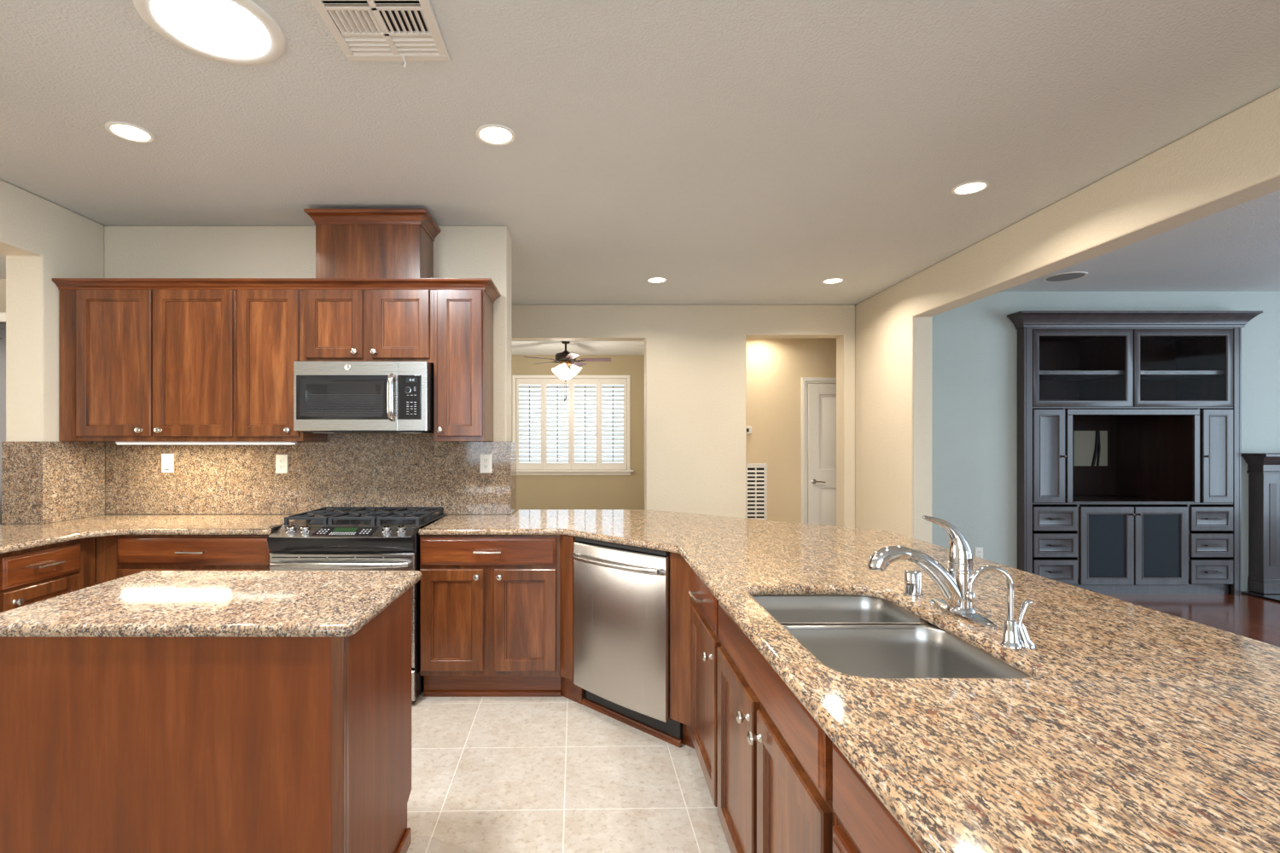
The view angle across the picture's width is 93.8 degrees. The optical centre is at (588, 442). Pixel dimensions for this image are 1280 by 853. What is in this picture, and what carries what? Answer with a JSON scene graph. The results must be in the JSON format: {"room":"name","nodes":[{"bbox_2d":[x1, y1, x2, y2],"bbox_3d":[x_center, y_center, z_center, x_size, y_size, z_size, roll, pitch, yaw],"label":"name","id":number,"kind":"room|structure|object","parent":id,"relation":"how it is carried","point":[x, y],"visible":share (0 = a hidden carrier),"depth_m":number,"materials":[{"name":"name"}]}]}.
{"room":"kitchen","nodes":[
{"label":"kitchen","id":0,"kind":"room"},
{"bbox_2d":[0,179,104,524],"bbox_3d":[-3.151,0.003,0.380,0.210,2.735,6.760,0,0,0],"label":"wall","id":1,"kind":"structure","parent":0,"point":[42,240],"depth_m":3.33,"materials":[{"name":"beige paint"}]},
{"bbox_2d":[1,442,39,523],"bbox_3d":[-3.150,0.227,3.320,0.208,0.458,0.019,0,0,0],"label":"backsplash","id":2,"kind":"structure","parent":1,"relation":"attached to","point":[20,460],"depth_m":3.31,"materials":[{"name":"stone"}]},
{"bbox_2d":[39,442,104,523],"bbox_3d":[-3.036,0.227,3.525,0.020,0.458,0.430,0,0,0],"label":"backsplash","id":3,"kind":"structure","parent":1,"relation":"attached to","point":[72,474],"depth_m":3.49,"materials":[{"name":"stone"}]},
{"bbox_2d":[104,226,511,517],"bbox_3d":[-1.886,0.003,3.880,2.740,2.735,0.240,0,0,0],"label":"wall","id":4,"kind":"structure","parent":0,"point":[130,252],"depth_m":3.76,"materials":[{"name":"beige paint"}]},
{"bbox_2d":[59,289,235,441],"bbox_3d":[-2.535,-0.448,3.569,1.010,0.889,0.380,0,0,0],"label":"upper cabinet","id":5,"kind":"object","parent":4,"relation":"attached to","point":[136,364],"visible":0.94,"depth_m":3.42,"materials":[{"name":"brown wood"}]},
{"bbox_2d":[115,441,296,444],"bbox_3d":[-2.230,0.006,3.490,1.020,0.017,0.071,0,0,0],"label":"light","id":6,"kind":"object","parent":5,"relation":"attached to","point":[116,442],"visible":1,"depth_m":3.46,"materials":[{"name":"white"}]},
{"bbox_2d":[116,443,294,444],"bbox_3d":[-2.230,0.012,3.485,1.000,0.005,0.061,0,0,0],"label":"diffuser","id":7,"kind":"object","parent":6,"relation":"attached to","point":[117,444],"depth_m":3.45,"materials":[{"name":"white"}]},
{"bbox_2d":[52,278,500,302],"bbox_3d":[-1.798,-0.900,3.571,2.488,0.054,0.375,0,0,0],"label":"crown molding","id":8,"kind":"structure","parent":5,"relation":"attached to","point":[486,284],"depth_m":3.40,"materials":[{"name":"brown wood"}]},
{"bbox_2d":[303,209,440,278],"bbox_3d":[-1.281,-1.131,3.589,0.698,0.408,0.340,0,0,0],"label":"vent cover","id":9,"kind":"object","parent":8,"relation":"on","point":[351,243],"visible":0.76,"depth_m":3.46,"materials":[{"name":"brown wood"}]},
{"bbox_2d":[235,289,326,441],"bbox_3d":[-1.835,-0.448,3.569,0.390,0.889,0.380,0,0,0],"label":"upper cabinet","id":10,"kind":"object","parent":4,"relation":"attached to","point":[269,322],"visible":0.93,"depth_m":3.42,"materials":[{"name":"brown wood"}]},
{"bbox_2d":[105,433,511,514],"bbox_3d":[-1.757,0.198,3.750,2.536,0.516,0.019,0,0,0],"label":"backsplash","id":11,"kind":"structure","parent":4,"relation":"attached to","point":[363,470],"depth_m":3.74,"materials":[{"name":"stone"}]},
{"bbox_2d":[161,453,173,472],"bbox_3d":[-2.637,0.134,3.735,0.074,0.118,0.012,0,0,0],"label":"wall switch","id":12,"kind":"object","parent":11,"relation":"attached to","point":[166,459],"visible":1,"depth_m":3.73,"materials":[{"name":"white plastic"}]},
{"bbox_2d":[275,454,287,473],"bbox_3d":[-1.921,0.139,3.736,0.074,0.118,0.009,0,0,0],"label":"wall outlet","id":13,"kind":"object","parent":11,"relation":"attached to","point":[281,460],"visible":1,"depth_m":3.73,"materials":[{"name":"white plastic"}]},
{"bbox_2d":[479,453,491,473],"bbox_3d":[-0.644,0.136,3.736,0.074,0.118,0.009,0,0,0],"label":"wall outlet","id":14,"kind":"object","parent":11,"relation":"attached to","point":[485,459],"visible":1,"depth_m":3.73,"materials":[{"name":"white plastic"}]},
{"bbox_2d":[302,289,433,365],"bbox_3d":[-1.265,-0.673,3.569,0.750,0.437,0.380,0,0,0],"label":"upper cabinet","id":15,"kind":"object","parent":4,"relation":"attached to","point":[339,324],"visible":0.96,"depth_m":3.42,"materials":[{"name":"brown wood"}]},
{"bbox_2d":[293,360,433,433],"bbox_3d":[-1.267,-0.249,3.509,0.738,0.398,0.492,0,0,0],"label":"microwave","id":16,"kind":"object","parent":15,"relation":"attached to","point":[330,397],"visible":0.98,"depth_m":3.31,"materials":[{"name":"silver metal"}]},
{"bbox_2d":[433,289,493,441],"bbox_3d":[-0.745,-0.448,3.569,0.290,0.889,0.380,0,0,0],"label":"upper cabinet","id":17,"kind":"object","parent":4,"relation":"attached to","point":[462,318],"visible":0.98,"depth_m":3.42,"materials":[{"name":"brown wood"}]},
{"bbox_2d":[511,442,516,513],"bbox_3d":[-0.502,0.227,3.895,0.026,0.458,0.270,0,0,0],"label":"backsplash","id":18,"kind":"structure","parent":4,"relation":"attached to","point":[513,444],"depth_m":3.87,"materials":[{"name":"stone"}]},
{"bbox_2d":[0,279,644,515],"bbox_3d":[-2.950,0.003,3.275,8.300,2.735,12.550,0,0,0],"label":"wall","id":19,"kind":"structure","parent":0,"point":[532,491],"depth_m":9.40,"materials":[{"name":"beige paint"}]},
{"bbox_2d":[512,375,633,475],"bbox_3d":[-0.275,-0.263,9.430,1.950,1.575,0.200,0,0,0],"label":"window","id":20,"kind":"structure","parent":19,"relation":"in","point":[628,471],"depth_m":9.51,"materials":[{"name":"white wood"}]},
{"bbox_2d":[516,378,543,470],"bbox_3d":[-0.929,-0.280,9.411,0.434,1.434,0.089,0,0,0],"label":"plantation shutter","id":21,"kind":"object","parent":20,"relation":"attached to","point":[519,381],"visible":0.98,"depth_m":9.40,"materials":[{"name":"white wood"}]},
{"bbox_2d":[543,378,571,470],"bbox_3d":[-0.493,-0.280,9.411,0.434,1.434,0.089,0,0,0],"label":"plantation shutter","id":22,"kind":"object","parent":20,"relation":"attached to","point":[546,381],"visible":0.94,"depth_m":9.40,"materials":[{"name":"white wood"}]},
{"bbox_2d":[571,378,599,470],"bbox_3d":[-0.057,-0.280,9.411,0.434,1.434,0.089,0,0,0],"label":"plantation shutter","id":23,"kind":"object","parent":20,"relation":"attached to","point":[574,381],"visible":0.99,"depth_m":9.40,"materials":[{"name":"white wood"}]},
{"bbox_2d":[599,378,626,470],"bbox_3d":[0.379,-0.280,9.411,0.434,1.434,0.089,0,0,0],"label":"plantation shutter","id":24,"kind":"object","parent":20,"relation":"attached to","point":[602,381],"visible":1,"depth_m":9.40,"materials":[{"name":"white wood"}]},
{"bbox_2d":[0,0,1279,354],"bbox_3d":[1.000,-1.425,3.400,16.000,0.120,12.800,0,0,0],"label":"ceiling","id":25,"kind":"structure","parent":0,"point":[728,152],"depth_m":2.63,"materials":[{"name":"paint"}]},
{"bbox_2d":[104,121,155,143],"bbox_3d":[-2.019,-1.361,2.632,0.176,0.007,0.176,0,0,0],"label":"recessed light","id":26,"kind":"object","parent":25,"relation":"in","point":[130,132],"visible":1,"depth_m":2.63,"materials":[{"name":"white plastic"}]},
{"bbox_2d":[133,0,285,65],"bbox_3d":[-1.226,-1.355,1.950,0.420,0.020,0.420,0,0,0],"label":"skylight","id":27,"kind":"object","parent":25,"relation":"attached to","point":[240,32],"visible":1,"depth_m":1.95,"materials":[{"name":"white"}]},
{"bbox_2d":[152,0,268,57],"bbox_3d":[-1.226,-1.354,1.950,0.321,0.020,0.321,0,0,0],"label":"diffuser","id":28,"kind":"object","parent":27,"relation":"attached to","point":[205,28],"depth_m":1.94,"materials":[{"name":"white"}]},
{"bbox_2d":[310,0,450,67],"bbox_3d":[-0.672,-1.346,1.942,0.360,0.038,0.360,0,0,0],"label":"ceiling vent","id":29,"kind":"object","parent":25,"relation":"in","point":[364,30],"visible":1,"depth_m":1.97,"materials":[{"name":"white metal"}]},
{"bbox_2d":[475,124,515,145],"bbox_3d":[-0.413,-1.361,2.654,0.176,0.007,0.176,0,0,0],"label":"recessed light","id":30,"kind":"object","parent":25,"relation":"in","point":[498,135],"visible":1,"depth_m":2.65,"materials":[{"name":"white"}]},
{"bbox_2d":[523,341,610,401],"bbox_3d":[-0.272,-0.950,7.950,1.133,0.830,1.164,0,0,0],"label":"ceiling fan","id":31,"kind":"object","parent":25,"relation":"hanging from","point":[566,358],"visible":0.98,"depth_m":7.90,"materials":[{"name":"brown wood"}]},
{"bbox_2d":[646,277,667,283],"bbox_3d":[0.575,-1.361,5.029,0.176,0.007,0.176,0,0,0],"label":"recessed light","id":32,"kind":"object","parent":25,"relation":"in","point":[653,280],"visible":1,"depth_m":5.03,"materials":[{"name":"white plastic"}]},
{"bbox_2d":[821,278,843,284],"bbox_3d":[2.066,-1.361,5.056,0.176,0.007,0.176,0,0,0],"label":"recessed light","id":33,"kind":"object","parent":25,"relation":"in","point":[831,281],"visible":1,"depth_m":5.05,"materials":[{"name":"white"}]},
{"bbox_2d":[951,180,989,195],"bbox_3d":[2.047,-1.361,3.206,0.176,0.007,0.176,0,0,0],"label":"recessed light","id":34,"kind":"object","parent":25,"relation":"in","point":[969,188],"visible":1,"depth_m":3.20,"materials":[{"name":"white plastic"}]},
{"bbox_2d":[1042,271,1087,281],"bbox_3d":[3.930,-1.361,4.930,0.290,0.009,0.290,0,0,0],"label":"ceiling speaker","id":35,"kind":"object","parent":25,"relation":"attached to","point":[1067,276],"visible":1,"depth_m":4.91,"materials":[{"name":"white"}]},
{"bbox_2d":[511,304,855,528],"bbox_3d":[-0.303,0.003,6.030,5.906,2.735,0.200,0,0,0],"label":"wall","id":36,"kind":"structure","parent":0,"point":[695,355],"depth_m":5.93,"materials":[{"name":"beige paint"}]},
{"bbox_2d":[746,338,836,523],"bbox_3d":[2.525,0.003,7.765,2.650,2.735,3.270,0,0,0],"label":"wall","id":37,"kind":"structure","parent":0,"point":[776,368],"depth_m":6.90,"materials":[{"name":"beige paint"}]},
{"bbox_2d":[746,426,751,434],"bbox_3d":[1.835,-0.135,6.885,0.090,0.084,0.030,0,0,0],"label":"thermostat","id":38,"kind":"object","parent":37,"relation":"attached to","point":[748,428],"visible":0.56,"depth_m":6.87,"materials":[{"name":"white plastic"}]},
{"bbox_2d":[746,463,767,520],"bbox_3d":[1.927,0.600,6.894,0.255,0.700,0.012,0,0,0],"label":"air vent","id":39,"kind":"object","parent":37,"relation":"in","point":[755,483],"visible":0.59,"depth_m":6.89,"materials":[{"name":"white metal"}]},
{"bbox_2d":[801,378,836,523],"bbox_3d":[2.931,0.314,6.887,0.962,2.112,0.026,0,0,0],"label":"trim","id":40,"kind":"structure","parent":37,"relation":"attached to","point":[804,381],"depth_m":6.88,"materials":[{"name":"white wood"}]},
{"bbox_2d":[807,384,836,526],"bbox_3d":[2.930,0.347,6.854,0.810,2.025,0.090,0,0,0],"label":"door","id":41,"kind":"structure","parent":37,"relation":"in","point":[821,398],"depth_m":6.87,"materials":[{"name":"white wood"}]},
{"bbox_2d":[406,593,1279,852],"bbox_3d":[0.957,1.410,3.399,16.200,0.080,13.160,0,0,-1],"label":"floor","id":42,"kind":"structure","parent":0,"point":[490,775],"depth_m":2.44,"materials":[{"name":"tile"}]},
{"bbox_2d":[0,312,5,524],"bbox_3d":[-4.850,0.205,4.697,1.260,2.330,0.596,0,0,0],"label":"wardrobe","id":43,"kind":"object","parent":42,"relation":"on","point":[2,315],"visible":0.02,"depth_m":4.43,"materials":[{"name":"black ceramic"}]},
{"bbox_2d":[0,537,95,612],"bbox_3d":[-2.792,0.930,2.883,0.501,0.880,0.530,0,0,0],"label":"base cabinet","id":44,"kind":"object","parent":42,"relation":"on","point":[28,576],"visible":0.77,"depth_m":2.84,"materials":[{"name":"brown wood"}]},
{"bbox_2d":[95,535,272,585],"bbox_3d":[-2.128,0.930,3.421,0.943,0.880,0.658,0,0,0],"label":"base cabinet","id":45,"kind":"object","parent":42,"relation":"on","point":[118,556],"visible":0.22,"depth_m":3.13,"materials":[{"name":"brown wood"}]},
{"bbox_2d":[0,515,296,553],"bbox_3d":[-2.465,0.472,2.345,1.610,0.032,2.789,0,0,0],"label":"countertop","id":46,"kind":"structure","parent":45,"relation":"on","point":[13,538],"depth_m":3.18,"materials":[{"name":"stone"}]},
{"bbox_2d":[0,587,411,852],"bbox_3d":[-1.075,0.930,1.823,0.941,0.880,0.650,0,0,0],"label":"kitchen island","id":47,"kind":"object","parent":42,"relation":"on","point":[108,745],"visible":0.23,"depth_m":1.51,"materials":[{"name":"brown wood"}]},
{"bbox_2d":[0,570,422,637],"bbox_3d":[-1.087,0.472,1.805,0.997,0.032,0.646,0,0,0],"label":"island countertop","id":48,"kind":"structure","parent":47,"relation":"on","point":[146,603],"depth_m":1.68,"materials":[{"name":"stone"}]},
{"bbox_2d":[267,506,446,702],"bbox_3d":[-1.286,0.887,3.372,0.785,0.966,0.730,0,0,0],"label":"gas range","id":49,"kind":"object","parent":42,"relation":"on","point":[358,538],"visible":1,"depth_m":3.08,"materials":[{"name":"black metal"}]},
{"bbox_2d":[269,513,446,529],"bbox_3d":[-1.286,0.450,3.418,0.785,0.012,0.637,0,0,0],"label":"cooktop","id":50,"kind":"object","parent":49,"relation":"in","point":[299,524],"depth_m":3.21,"materials":[{"name":"black metal"}]},
{"bbox_2d":[419,535,583,704],"bbox_3d":[-0.459,0.930,3.416,0.863,0.880,0.668,0,0,0],"label":"base cabinet","id":51,"kind":"object","parent":42,"relation":"on","point":[497,611],"visible":0.98,"depth_m":3.14,"materials":[{"name":"brown wood"}]},
{"bbox_2d":[570,536,683,748],"bbox_3d":[0.307,0.929,3.031,0.647,0.882,0.635,0,0,45],"label":"dishwasher","id":52,"kind":"object","parent":42,"relation":"on","point":[621,592],"visible":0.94,"depth_m":2.81,"materials":[{"name":"silver metal"}]},
{"bbox_2d":[669,552,721,807],"bbox_3d":[0.691,0.930,2.354,0.658,0.880,0.758,0,0,0],"label":"base cabinet","id":53,"kind":"object","parent":42,"relation":"on","point":[695,642],"visible":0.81,"depth_m":2.40,"materials":[{"name":"brown wood"}]},
{"bbox_2d":[418,509,1279,852],"bbox_3d":[0.330,0.472,1.917,2.440,0.032,4.235,0,0,0],"label":"countertop","id":54,"kind":"structure","parent":53,"relation":"on","point":[1133,728],"depth_m":1.05,"materials":[{"name":"stone"}]},
{"bbox_2d":[751,595,1031,678],"bbox_3d":[0.700,0.583,1.528,0.488,0.186,0.799,0,0,0],"label":"sink","id":55,"kind":"object","parent":54,"relation":"in","point":[860,636],"visible":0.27,"depth_m":1.59,"materials":[{"name":"silver metal"}]},
{"bbox_2d":[902,570,923,598],"bbox_3d":[0.963,0.419,1.775,0.054,0.074,0.054,0,0,0],"label":"air gap","id":56,"kind":"object","parent":54,"relation":"on","point":[912,578],"visible":1,"depth_m":1.76,"materials":[{"name":"silver metal"}]},
{"bbox_2d":[867,515,996,629],"bbox_3d":[0.921,0.326,1.624,0.287,0.261,0.247,0,0,27],"label":"kitchen faucet","id":57,"kind":"object","parent":54,"relation":"on","point":[951,583],"visible":0.99,"depth_m":1.57,"materials":[{"name":"silver metal"}]},
{"bbox_2d":[964,565,1035,649],"bbox_3d":[0.916,0.367,1.336,0.149,0.180,0.042,0,0,0],"label":"water dispenser","id":58,"kind":"object","parent":54,"relation":"on","point":[1015,635],"visible":1,"depth_m":1.33,"materials":[{"name":"silver metal"}]},
{"bbox_2d":[717,602,933,852],"bbox_3d":[0.704,0.930,1.517,0.632,0.880,0.914,0,0,0],"label":"base cabinet","id":59,"kind":"object","parent":42,"relation":"on","point":[775,761],"visible":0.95,"depth_m":1.44,"materials":[{"name":"brown wood"}]},
{"bbox_2d":[832,743,922,852],"bbox_3d":[0.701,0.930,0.758,0.638,0.880,0.600,0,0,0],"label":"base cabinet","id":60,"kind":"object","parent":42,"relation":"on","point":[865,825],"visible":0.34,"depth_m":0.93,"materials":[{"name":"brown wood"}]},
{"bbox_2d":[1006,310,1262,595],"bbox_3d":[4.854,0.110,5.724,2.121,2.520,0.968,0,0,0],"label":"entertainment center","id":61,"kind":"object","parent":42,"relation":"on","point":[1129,422],"visible":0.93,"depth_m":5.34,"materials":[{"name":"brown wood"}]},
{"bbox_2d":[1241,591,1279,602],"bbox_3d":[6.822,1.361,5.127,1.855,0.018,0.554,0,0,0],"label":"hearth","id":62,"kind":"object","parent":42,"relation":"on","point":[1272,597],"visible":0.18,"depth_m":5.25,"materials":[{"name":"black stone"}]},
{"bbox_2d":[1241,453,1279,594],"bbox_3d":[6.785,0.726,5.317,1.750,1.248,0.204,0,0,0],"label":"fireplace mantel","id":63,"kind":"object","parent":62,"relation":"on","point":[1263,471],"visible":0.92,"depth_m":5.30,"materials":[{"name":"brown wood"}]},
{"bbox_2d":[1241,453,1279,457],"bbox_3d":[6.785,0.118,5.317,1.750,0.032,0.204,0,0,0],"label":"mantel shelf","id":64,"kind":"object","parent":63,"relation":"attached to","point":[1245,455],"depth_m":5.29,"materials":[{"name":"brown wood"}]},
{"bbox_2d":[855,87,1279,543],"bbox_3d":[2.735,0.003,1.565,0.170,2.735,9.130,0,0,0],"label":"wall","id":65,"kind":"structure","parent":0,"point":[1233,160],"depth_m":3.89,"materials":[{"name":"beige paint"}]},
{"bbox_2d":[932,291,1279,591],"bbox_3d":[5.910,0.003,5.870,6.180,2.735,0.900,0,0,0],"label":"wall","id":66,"kind":"structure","parent":0,"point":[974,344],"depth_m":5.42,"materials":[{"name":"grey paint"}]},
{"bbox_2d":[974,547,983,558],"bbox_3d":[3.538,1.018,5.415,0.074,0.118,0.009,0,0,0],"label":"wall outlet","id":67,"kind":"object","parent":66,"relation":"attached to","point":[978,551],"visible":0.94,"depth_m":5.41,"materials":[{"name":"white plastic"}]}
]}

